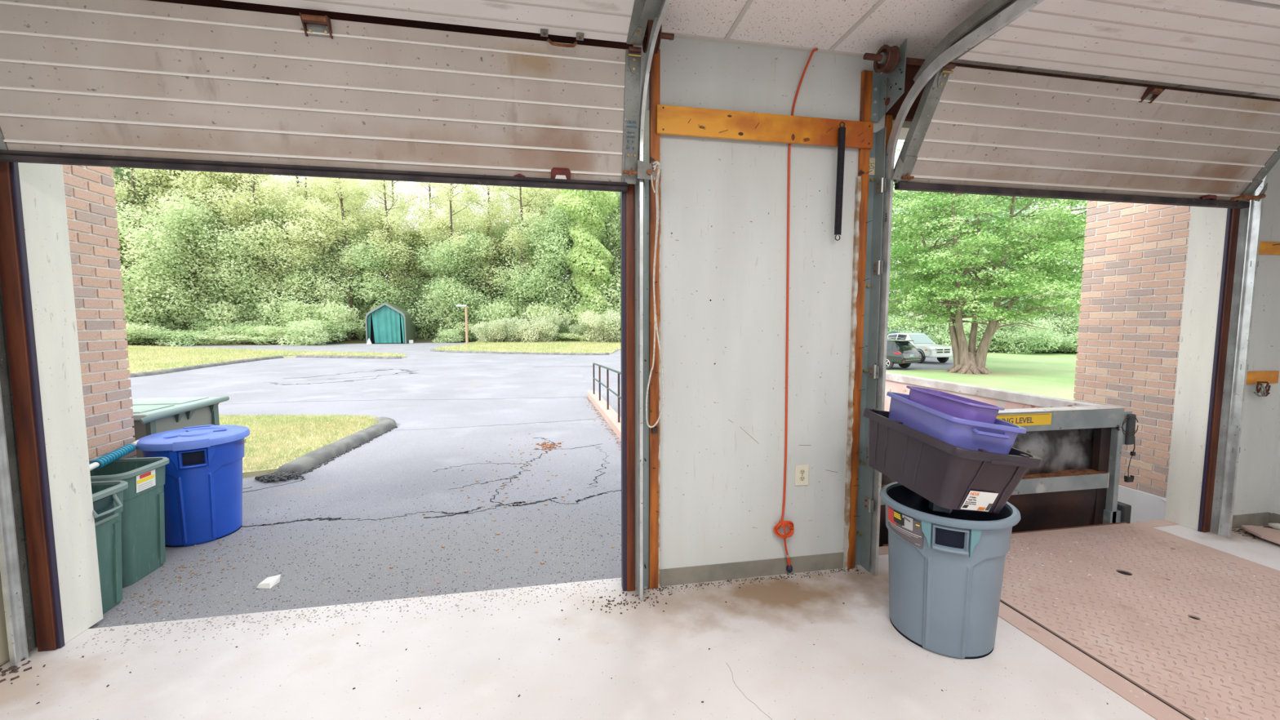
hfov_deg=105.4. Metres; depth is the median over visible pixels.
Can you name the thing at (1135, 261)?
brick wall
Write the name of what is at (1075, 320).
bush
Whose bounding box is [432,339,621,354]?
lawn
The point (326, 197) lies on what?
tree
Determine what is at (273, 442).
lawn
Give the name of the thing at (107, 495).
bin
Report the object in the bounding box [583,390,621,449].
kerb
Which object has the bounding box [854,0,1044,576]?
door track
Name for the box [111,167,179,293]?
tree
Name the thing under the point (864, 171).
trim
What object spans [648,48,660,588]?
trim
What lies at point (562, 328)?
bush
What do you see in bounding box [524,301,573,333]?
bush
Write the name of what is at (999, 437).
storage tote
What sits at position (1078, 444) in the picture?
dock leveler
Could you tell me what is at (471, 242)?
tree
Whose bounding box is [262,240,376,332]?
tree
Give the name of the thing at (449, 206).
tree
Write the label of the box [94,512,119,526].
handle
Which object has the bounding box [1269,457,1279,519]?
wall
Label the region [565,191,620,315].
tree
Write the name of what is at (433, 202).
tree
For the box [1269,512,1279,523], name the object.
baseboard
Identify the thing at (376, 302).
bush
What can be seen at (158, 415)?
bin
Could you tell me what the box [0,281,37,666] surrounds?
door track
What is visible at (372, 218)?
tree
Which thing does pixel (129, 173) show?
tree
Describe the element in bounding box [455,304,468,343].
lamp post
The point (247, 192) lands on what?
tree
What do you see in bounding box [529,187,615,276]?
tree
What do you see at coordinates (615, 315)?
bush
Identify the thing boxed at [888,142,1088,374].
maple tree
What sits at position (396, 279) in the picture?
tree
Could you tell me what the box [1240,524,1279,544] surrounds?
board
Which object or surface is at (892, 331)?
suv
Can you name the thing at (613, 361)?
gravel drive
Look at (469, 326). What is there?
bush
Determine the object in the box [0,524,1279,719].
floor
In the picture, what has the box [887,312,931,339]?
bush
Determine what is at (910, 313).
bush
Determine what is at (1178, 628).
plate
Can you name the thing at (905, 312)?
bush
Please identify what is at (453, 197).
tree
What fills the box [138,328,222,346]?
bush
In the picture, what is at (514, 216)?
tree
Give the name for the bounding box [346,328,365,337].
bush
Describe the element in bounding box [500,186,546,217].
tree
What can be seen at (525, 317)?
bush
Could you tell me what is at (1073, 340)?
bush
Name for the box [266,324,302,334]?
bush
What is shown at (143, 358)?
lawn
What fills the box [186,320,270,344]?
bush
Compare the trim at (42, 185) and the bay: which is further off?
the bay
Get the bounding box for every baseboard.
[659,511,1270,586]
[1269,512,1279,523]
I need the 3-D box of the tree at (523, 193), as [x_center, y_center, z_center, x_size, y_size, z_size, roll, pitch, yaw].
[-8.994,-9.188,42.628,10.017,13.554,8.589,0,4,3]
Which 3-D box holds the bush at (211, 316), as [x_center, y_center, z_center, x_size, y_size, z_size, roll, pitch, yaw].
[-29.290,-2.761,35.321,4.826,3.270,6.135,1,5,11]
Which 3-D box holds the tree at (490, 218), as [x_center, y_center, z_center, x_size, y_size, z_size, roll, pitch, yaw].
[-11.735,-9.302,38.168,6.082,15.620,6.358,0,4,2]
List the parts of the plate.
frame, frame, tread plate, frame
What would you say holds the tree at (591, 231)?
on the lawn at (558, 346)
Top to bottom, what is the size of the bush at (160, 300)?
3.271 m
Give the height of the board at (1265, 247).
0.086 m
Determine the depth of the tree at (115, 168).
34.63 m
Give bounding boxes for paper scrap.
[256,574,280,588]
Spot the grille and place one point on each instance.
(937, 350)
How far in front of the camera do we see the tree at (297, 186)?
42.66 m
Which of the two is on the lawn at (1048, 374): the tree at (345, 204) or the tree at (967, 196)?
the tree at (967, 196)
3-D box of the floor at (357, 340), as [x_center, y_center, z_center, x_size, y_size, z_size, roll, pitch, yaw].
[-47.040,-7.475,58.725,89.000,8.825,56.600,-1,5,-10]
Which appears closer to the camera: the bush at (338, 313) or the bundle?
the bundle
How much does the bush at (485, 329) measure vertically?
1.902 m
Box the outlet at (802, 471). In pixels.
[794,464,808,485]
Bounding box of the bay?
[885,357,986,370]
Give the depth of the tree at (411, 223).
38.08 m
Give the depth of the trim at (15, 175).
2.17 m
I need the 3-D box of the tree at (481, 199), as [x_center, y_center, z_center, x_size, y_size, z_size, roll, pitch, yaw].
[-13.740,-12.495,45.718,7.064,18.376,6.758,-4,6,-39]
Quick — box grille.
[935,348,950,353]
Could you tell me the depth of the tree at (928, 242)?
46.92 m
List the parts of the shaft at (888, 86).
bearing plate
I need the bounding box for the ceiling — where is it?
[661,0,1279,98]
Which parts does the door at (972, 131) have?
hinge plate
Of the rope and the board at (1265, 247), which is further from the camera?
the board at (1265, 247)
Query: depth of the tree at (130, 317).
31.75 m
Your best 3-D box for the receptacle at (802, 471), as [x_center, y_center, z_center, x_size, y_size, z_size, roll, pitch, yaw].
[0.964,0.665,2.893,0.033,0.028,0.004,-1,5,-10]
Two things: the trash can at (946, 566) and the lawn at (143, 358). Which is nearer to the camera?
the trash can at (946, 566)
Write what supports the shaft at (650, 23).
attached to the door track at (654, 10)
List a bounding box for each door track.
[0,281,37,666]
[637,0,670,600]
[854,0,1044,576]
[1209,168,1271,538]
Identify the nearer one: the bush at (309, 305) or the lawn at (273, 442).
the lawn at (273, 442)
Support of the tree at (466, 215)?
on the floor at (357, 340)
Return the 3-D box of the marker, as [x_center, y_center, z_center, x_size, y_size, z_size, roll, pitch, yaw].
[-18.628,-1.301,33.522,0.320,0.410,0.320,-1,5,-10]
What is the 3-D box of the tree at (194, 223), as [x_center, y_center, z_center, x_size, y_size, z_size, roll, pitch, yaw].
[-30.716,-6.200,33.236,8.244,10.344,9.138,2,5,26]
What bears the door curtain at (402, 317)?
hanging from the shed
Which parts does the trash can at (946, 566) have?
handle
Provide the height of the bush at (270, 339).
0.791 m
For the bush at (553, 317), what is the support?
on the lawn at (558, 346)
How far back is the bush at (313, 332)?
32.14 m
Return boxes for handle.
[89,440,138,471]
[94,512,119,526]
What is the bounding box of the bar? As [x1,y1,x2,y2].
[834,121,845,240]
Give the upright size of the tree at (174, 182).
15.717 m
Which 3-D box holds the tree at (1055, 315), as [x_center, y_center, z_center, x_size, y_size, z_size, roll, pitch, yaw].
[37.095,-8.018,45.830,9.893,14.366,10.965,-2,5,-23]
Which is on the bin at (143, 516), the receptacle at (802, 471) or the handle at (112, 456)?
the handle at (112, 456)
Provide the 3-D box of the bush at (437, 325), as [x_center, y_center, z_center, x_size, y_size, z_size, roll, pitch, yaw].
[-16.618,-2.403,40.059,4.726,1.736,3.830,2,5,22]
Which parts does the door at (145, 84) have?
hinge plate, lift handle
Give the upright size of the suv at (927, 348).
1.950 m
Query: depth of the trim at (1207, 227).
3.53 m
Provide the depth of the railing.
7.82 m
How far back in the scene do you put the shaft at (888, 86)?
2.71 m
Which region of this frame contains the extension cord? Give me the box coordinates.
[773,48,817,573]
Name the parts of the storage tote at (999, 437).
handle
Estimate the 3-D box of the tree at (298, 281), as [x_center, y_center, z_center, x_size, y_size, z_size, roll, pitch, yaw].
[-26.994,-6.703,35.976,8.681,10.919,7.832,0,4,2]
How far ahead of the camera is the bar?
2.72 m
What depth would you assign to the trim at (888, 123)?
2.81 m
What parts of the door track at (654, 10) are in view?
flange plate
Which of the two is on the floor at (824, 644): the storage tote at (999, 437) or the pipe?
the pipe
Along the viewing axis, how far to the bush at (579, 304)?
36.91 m
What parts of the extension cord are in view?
cord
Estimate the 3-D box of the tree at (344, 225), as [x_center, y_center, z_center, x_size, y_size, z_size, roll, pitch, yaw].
[-21.770,-9.163,36.606,6.358,15.620,6.082,-4,6,-39]
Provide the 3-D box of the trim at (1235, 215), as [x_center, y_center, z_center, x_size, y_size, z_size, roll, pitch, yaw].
[4.072,-0.110,3.450,0.057,2.700,0.100,-1,5,-10]
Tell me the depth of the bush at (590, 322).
34.17 m
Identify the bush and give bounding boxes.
[121,298,184,339]
[124,320,182,345]
[128,300,171,322]
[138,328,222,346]
[145,298,210,332]
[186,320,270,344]
[194,300,248,344]
[198,333,299,345]
[204,324,280,344]
[208,299,311,342]
[250,299,325,343]
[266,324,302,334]
[276,299,360,341]
[277,317,365,346]
[346,302,373,340]
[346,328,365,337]
[369,301,420,334]
[405,302,453,339]
[418,322,444,337]
[424,306,475,337]
[431,327,477,342]
[433,301,515,341]
[453,321,484,339]
[469,317,518,342]
[471,302,548,341]
[490,322,524,342]
[504,302,554,340]
[509,315,559,342]
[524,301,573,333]
[530,312,572,342]
[553,332,578,342]
[556,333,598,341]
[557,324,571,333]
[560,303,619,333]
[568,323,590,341]
[576,310,619,342]
[592,307,620,342]
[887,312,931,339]
[892,312,925,330]
[895,326,951,342]
[902,311,987,337]
[906,313,986,346]
[936,327,1051,353]
[966,311,1063,354]
[988,329,1078,352]
[1026,311,1080,352]
[1041,315,1076,334]
[1057,331,1079,353]
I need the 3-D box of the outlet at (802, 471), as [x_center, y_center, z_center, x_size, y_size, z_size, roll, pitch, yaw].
[0.963,0.685,2.899,0.086,0.124,0.013,-1,5,-10]
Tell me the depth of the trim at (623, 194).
2.65 m
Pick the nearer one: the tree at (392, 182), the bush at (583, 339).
the bush at (583, 339)
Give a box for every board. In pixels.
[656,104,873,149]
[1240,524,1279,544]
[1245,370,1279,383]
[1258,241,1279,254]
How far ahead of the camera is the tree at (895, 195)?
47.28 m
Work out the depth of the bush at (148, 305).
31.71 m
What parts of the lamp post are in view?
post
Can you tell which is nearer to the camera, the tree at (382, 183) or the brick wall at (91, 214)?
the brick wall at (91, 214)
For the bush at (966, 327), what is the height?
3.791 m
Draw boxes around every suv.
[885,337,920,369]
[887,330,922,335]
[887,332,952,363]
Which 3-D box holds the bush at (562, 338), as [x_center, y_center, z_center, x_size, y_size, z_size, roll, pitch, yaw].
[-5.924,-1.683,36.510,3.544,0.793,2.877,1,5,14]
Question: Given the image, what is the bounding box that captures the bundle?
[1253,381,1271,396]
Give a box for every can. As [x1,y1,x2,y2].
[136,424,249,546]
[880,481,1021,659]
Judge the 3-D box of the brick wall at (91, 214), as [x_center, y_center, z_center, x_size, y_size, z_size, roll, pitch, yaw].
[-3.637,-0.351,2.685,0.451,3.500,1.242,-1,5,-10]
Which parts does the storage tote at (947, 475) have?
handle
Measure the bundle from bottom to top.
0.110 m
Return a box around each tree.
[111,167,150,292]
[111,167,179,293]
[111,168,241,300]
[112,167,214,299]
[114,188,274,327]
[115,206,177,324]
[121,167,262,302]
[166,169,303,305]
[182,197,329,327]
[197,172,297,307]
[238,174,379,301]
[240,194,357,304]
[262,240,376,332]
[277,176,382,334]
[278,175,327,198]
[300,176,382,339]
[309,220,427,314]
[330,203,434,309]
[347,178,420,301]
[355,223,447,309]
[360,178,433,238]
[367,206,440,307]
[395,181,462,238]
[400,231,491,328]
[411,182,493,327]
[412,213,527,315]
[415,220,525,324]
[434,182,476,227]
[443,202,548,303]
[456,184,522,305]
[463,217,572,321]
[466,184,514,225]
[471,186,567,279]
[486,185,553,306]
[495,201,613,316]
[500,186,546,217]
[512,190,614,315]
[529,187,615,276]
[552,189,618,328]
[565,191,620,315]
[593,191,620,302]
[604,194,620,302]
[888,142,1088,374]
[888,191,920,297]
[888,195,913,314]
[888,209,982,321]
[914,193,1034,323]
[926,195,1034,309]
[985,199,1088,327]
[1062,199,1088,301]
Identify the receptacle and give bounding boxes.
[799,475,804,480]
[800,469,804,474]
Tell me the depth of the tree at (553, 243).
37.09 m
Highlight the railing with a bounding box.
[592,362,621,422]
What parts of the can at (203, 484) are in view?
lid, handle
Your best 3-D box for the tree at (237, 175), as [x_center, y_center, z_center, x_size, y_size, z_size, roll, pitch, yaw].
[-27.840,-8.490,34.510,6.358,14.701,6.082,-3,5,-31]
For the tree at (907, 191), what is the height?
20.112 m
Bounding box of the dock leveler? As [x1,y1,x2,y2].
[879,372,1137,546]
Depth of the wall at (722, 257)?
2.78 m
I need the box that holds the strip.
[132,343,304,346]
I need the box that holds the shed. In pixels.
[365,302,415,343]
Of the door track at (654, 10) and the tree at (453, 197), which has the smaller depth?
the door track at (654, 10)
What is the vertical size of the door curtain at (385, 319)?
2.622 m
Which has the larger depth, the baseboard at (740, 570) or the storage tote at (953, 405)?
the baseboard at (740, 570)
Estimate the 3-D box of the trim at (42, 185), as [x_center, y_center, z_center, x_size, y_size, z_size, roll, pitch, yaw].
[-2.768,-0.042,2.265,0.100,2.750,0.215,-1,5,-10]
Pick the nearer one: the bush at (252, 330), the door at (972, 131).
the door at (972, 131)
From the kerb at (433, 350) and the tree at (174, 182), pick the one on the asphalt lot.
the kerb at (433, 350)
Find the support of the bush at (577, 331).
on the lawn at (558, 346)
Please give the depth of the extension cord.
2.82 m
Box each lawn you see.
[125,344,406,373]
[218,412,379,477]
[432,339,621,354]
[885,350,1078,399]
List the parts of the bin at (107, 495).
handle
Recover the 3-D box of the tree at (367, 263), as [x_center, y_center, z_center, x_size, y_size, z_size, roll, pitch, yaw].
[-21.089,-6.308,38.296,9.138,8.965,8.244,1,5,10]
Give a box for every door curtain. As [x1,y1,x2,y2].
[367,314,370,339]
[371,305,400,342]
[400,313,404,342]
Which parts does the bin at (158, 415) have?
lid panel, lid panel, lid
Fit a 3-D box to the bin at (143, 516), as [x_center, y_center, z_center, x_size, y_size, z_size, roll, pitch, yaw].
[-3.180,0.969,2.898,0.508,0.675,0.408,-1,5,-10]
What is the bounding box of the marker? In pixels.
[366,337,371,344]
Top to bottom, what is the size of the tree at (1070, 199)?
18.565 m
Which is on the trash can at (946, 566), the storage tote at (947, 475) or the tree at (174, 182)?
the storage tote at (947, 475)
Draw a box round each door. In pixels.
[0,0,655,191]
[892,0,1279,208]
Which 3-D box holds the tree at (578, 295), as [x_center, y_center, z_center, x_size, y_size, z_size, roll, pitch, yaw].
[-5.771,-8.370,42.131,9.069,12.642,10.051,3,5,34]
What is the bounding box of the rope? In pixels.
[645,160,664,427]
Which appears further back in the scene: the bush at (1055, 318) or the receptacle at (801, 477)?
the bush at (1055, 318)
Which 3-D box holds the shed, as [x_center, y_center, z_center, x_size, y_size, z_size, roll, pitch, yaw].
[-17.823,-2.649,34.953,2.550,2.834,2.580,-1,5,-10]
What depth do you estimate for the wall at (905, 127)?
2.92 m
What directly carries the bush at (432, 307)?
on the floor at (357, 340)
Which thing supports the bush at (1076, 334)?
on the lawn at (1048, 374)
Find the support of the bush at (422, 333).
on the floor at (357, 340)
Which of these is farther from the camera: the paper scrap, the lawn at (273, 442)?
the lawn at (273, 442)
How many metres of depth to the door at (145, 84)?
2.13 m
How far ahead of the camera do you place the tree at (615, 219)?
39.59 m
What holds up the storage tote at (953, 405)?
on the storage tote at (999, 437)
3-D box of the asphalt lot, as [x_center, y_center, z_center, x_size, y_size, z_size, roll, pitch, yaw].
[-36.904,0.778,11.320,71.506,0.298,41.500,-1,5,-10]
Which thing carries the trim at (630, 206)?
attached to the wall at (722, 257)
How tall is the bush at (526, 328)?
1.997 m
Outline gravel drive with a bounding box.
[569,350,621,417]
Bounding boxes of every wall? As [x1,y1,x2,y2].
[34,0,1279,648]
[62,164,137,460]
[892,120,911,139]
[1073,200,1191,523]
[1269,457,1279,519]
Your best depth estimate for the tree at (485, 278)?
38.18 m
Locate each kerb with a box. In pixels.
[129,355,401,377]
[254,416,397,482]
[430,349,608,355]
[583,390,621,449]
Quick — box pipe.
[1267,522,1279,529]
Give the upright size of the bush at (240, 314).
3.270 m
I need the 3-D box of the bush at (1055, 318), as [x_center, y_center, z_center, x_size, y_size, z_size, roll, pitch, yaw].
[37.870,-2.575,45.803,7.695,3.565,9.457,0,5,-6]
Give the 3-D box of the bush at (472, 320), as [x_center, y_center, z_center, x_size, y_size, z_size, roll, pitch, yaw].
[-12.225,-2.952,37.795,6.135,3.262,4.826,1,5,6]
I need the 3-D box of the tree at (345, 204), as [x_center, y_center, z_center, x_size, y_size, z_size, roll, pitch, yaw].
[-24.103,-7.818,38.422,10.152,11.809,7.917,2,5,22]
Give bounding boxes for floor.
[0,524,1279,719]
[149,288,527,344]
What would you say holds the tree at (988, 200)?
on the lawn at (1048, 374)
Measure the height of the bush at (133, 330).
1.718 m
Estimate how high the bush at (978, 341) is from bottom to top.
2.342 m
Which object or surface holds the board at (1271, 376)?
attached to the wall at (722, 257)
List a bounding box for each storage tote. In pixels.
[862,408,1041,513]
[886,391,1026,454]
[906,385,1004,423]
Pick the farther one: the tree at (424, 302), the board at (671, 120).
the tree at (424, 302)
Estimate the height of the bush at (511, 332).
1.522 m
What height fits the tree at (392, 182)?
19.295 m
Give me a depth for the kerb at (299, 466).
5.46 m
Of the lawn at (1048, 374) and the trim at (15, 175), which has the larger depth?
the lawn at (1048, 374)
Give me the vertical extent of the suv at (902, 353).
1.776 m
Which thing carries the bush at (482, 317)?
on the floor at (357, 340)
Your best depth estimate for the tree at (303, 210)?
35.02 m
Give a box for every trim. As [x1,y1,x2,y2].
[0,161,57,651]
[9,162,64,648]
[17,162,102,647]
[620,191,626,591]
[626,183,635,591]
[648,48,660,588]
[847,70,872,568]
[884,115,892,157]
[1164,206,1227,530]
[1201,208,1239,532]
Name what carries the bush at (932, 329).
on the lawn at (1048, 374)
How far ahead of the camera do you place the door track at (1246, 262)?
3.38 m
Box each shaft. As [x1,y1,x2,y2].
[642,19,674,144]
[862,38,1279,146]
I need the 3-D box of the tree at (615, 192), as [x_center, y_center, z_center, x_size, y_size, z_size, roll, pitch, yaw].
[-0.663,-9.917,42.149,8.682,15.471,9.507,-3,6,-37]
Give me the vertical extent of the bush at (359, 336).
3.267 m
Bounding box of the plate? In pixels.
[878,519,1279,719]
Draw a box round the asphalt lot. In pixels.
[88,342,621,628]
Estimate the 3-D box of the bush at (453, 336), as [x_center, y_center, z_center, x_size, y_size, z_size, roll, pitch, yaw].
[-13.178,-1.873,36.822,4.726,1.137,3.836,-3,5,-33]
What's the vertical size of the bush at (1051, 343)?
3.901 m
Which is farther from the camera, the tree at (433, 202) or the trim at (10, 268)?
the tree at (433, 202)
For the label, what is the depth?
2.25 m
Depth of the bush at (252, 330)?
32.26 m
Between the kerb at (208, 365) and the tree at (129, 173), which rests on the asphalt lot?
the kerb at (208, 365)
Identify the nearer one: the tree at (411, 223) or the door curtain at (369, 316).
the door curtain at (369, 316)
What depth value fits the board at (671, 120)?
2.65 m
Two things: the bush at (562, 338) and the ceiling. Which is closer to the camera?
the ceiling
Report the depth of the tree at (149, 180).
34.18 m
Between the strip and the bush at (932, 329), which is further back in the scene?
the bush at (932, 329)
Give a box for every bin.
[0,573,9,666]
[88,457,169,587]
[90,480,128,613]
[130,395,229,457]
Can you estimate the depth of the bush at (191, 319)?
33.01 m
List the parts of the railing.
post, post, rail, rail, post, post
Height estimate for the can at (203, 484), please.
0.746 m
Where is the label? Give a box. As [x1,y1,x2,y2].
[902,514,912,530]

